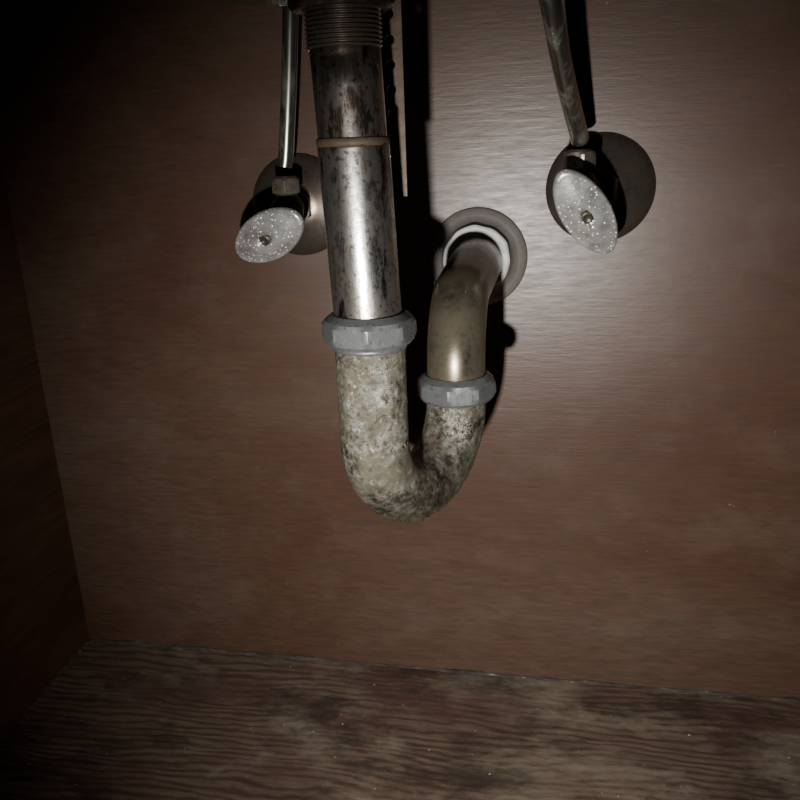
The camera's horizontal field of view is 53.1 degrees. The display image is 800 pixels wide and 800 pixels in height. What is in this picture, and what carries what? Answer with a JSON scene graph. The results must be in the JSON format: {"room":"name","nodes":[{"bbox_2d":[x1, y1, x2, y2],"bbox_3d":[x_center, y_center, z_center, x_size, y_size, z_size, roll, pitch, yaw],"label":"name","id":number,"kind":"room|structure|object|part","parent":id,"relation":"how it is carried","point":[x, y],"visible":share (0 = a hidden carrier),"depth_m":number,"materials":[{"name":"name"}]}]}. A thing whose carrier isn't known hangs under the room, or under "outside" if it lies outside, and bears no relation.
{"room":"under-sink cabinet","nodes":[
{"label":"under-sink cabinet","id":0,"kind":"room"},
{"bbox_2d":[0,157,88,735],"bbox_3d":[-0.347,0.030,0.335,0.018,0.580,0.600,1,19,11],"label":"wall","id":1,"kind":"structure","parent":0,"point":[43,625],"depth_m":0.61,"materials":[{"name":"brown wood"}]},
{"bbox_2d":[0,640,89,739],"bbox_3d":[-0.327,0.305,0.424,0.006,0.006,0.600,1,19,11],"label":"trim","id":2,"kind":"structure","parent":1,"relation":"attached to","point":[70,661],"depth_m":0.64,"materials":[{"name":"brown wood"}]},
{"bbox_2d":[178,0,286,5],"bbox_3d":[-0.047,-0.216,0.296,0.300,0.112,0.300,1,19,11],"label":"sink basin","id":3,"kind":"object","parent":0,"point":[219,2],"visible":0.62,"depth_m":0.35,"materials":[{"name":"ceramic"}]},
{"bbox_2d":[380,0,407,196],"bbox_3d":[-0.007,-0.172,0.357,0.016,0.158,0.001,1,19,11],"label":"strap","id":4,"kind":"object","parent":3,"relation":"attached to","point":[393,26],"visible":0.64,"depth_m":0.37,"materials":[{"name":"metal"}]},
{"bbox_2d":[287,0,527,523],"bbox_3d":[0.020,-0.074,0.434,0.073,0.247,0.228,4,19,18],"label":"p-trap","id":5,"kind":"object","parent":3,"relation":"attached to","point":[478,256],"visible":1,"depth_m":0.36,"materials":[{"name":"silver metal"}]},
{"bbox_3d":[0.041,-0.055,0.475,0.033,0.072,0.146,1,19,11],"label":"trap arm","id":6,"kind":"part","parent":5,"relation":"part of","materials":[{"name":"gold metal"}]},
{"bbox_2d":[0,0,799,696],"bbox_3d":[0.058,-0.058,0.555,0.733,0.580,0.012,1,19,11],"label":"wall","id":7,"kind":"structure","parent":0,"point":[626,511],"depth_m":0.57,"materials":[{"name":"brown wood"}]},
{"bbox_2d":[235,153,326,262],"bbox_3d":[-0.075,-0.121,0.512,0.068,0.068,0.077,1,19,11],"label":"shutoff valve","id":8,"kind":"object","parent":7,"relation":"attached to","point":[288,217],"visible":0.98,"depth_m":0.51,"materials":[{"name":"silver metal"}]},
{"bbox_3d":[-0.080,-0.101,0.493,0.055,0.036,0.020,9,21,30],"label":"oval handle","id":9,"kind":"part","parent":8,"relation":"part of","materials":[{"name":"grey metal"}]},
{"bbox_2d":[277,6,298,167],"bbox_3d":[-0.065,-0.234,0.471,0.032,0.187,0.010,3,19,16],"label":"tube","id":10,"kind":"object","parent":8,"relation":"attached to","point":[289,60],"visible":0.97,"depth_m":0.48,"materials":[{"name":"silver metal"}]},
{"bbox_2d":[89,638,799,702],"bbox_3d":[0.068,0.219,0.640,0.693,0.007,0.007,1,19,11],"label":"trim","id":11,"kind":"structure","parent":7,"relation":"attached to","point":[108,641],"depth_m":0.65,"materials":[{"name":"brown wood"}]},
{"bbox_2d":[546,132,655,253],"bbox_3d":[0.120,-0.122,0.471,0.068,0.068,0.082,1,19,11],"label":"shutoff valve","id":12,"kind":"object","parent":7,"relation":"attached to","point":[599,191],"visible":1,"depth_m":0.49,"materials":[{"name":"silver metal"}]},
{"bbox_2d":[539,0,588,146],"bbox_3d":[0.072,-0.223,0.408,0.038,0.182,0.086,7,20,25],"label":"tube","id":13,"kind":"object","parent":12,"relation":"attached to","point":[552,12],"visible":1,"depth_m":0.41,"materials":[{"name":"grey metal"}]},
{"bbox_3d":[0.104,-0.105,0.451,0.043,0.049,0.020,-10,20,-22],"label":"oval handle","id":14,"kind":"part","parent":12,"relation":"part of","materials":[{"name":"grey metal"}]},
{"bbox_2d":[0,641,799,799],"bbox_3d":[0.015,0.318,0.372,0.733,0.018,0.620,1,19,11],"label":"floor","id":15,"kind":"structure","parent":0,"point":[120,722],"depth_m":0.58,"materials":[{"name":"brown wood"}]}
]}

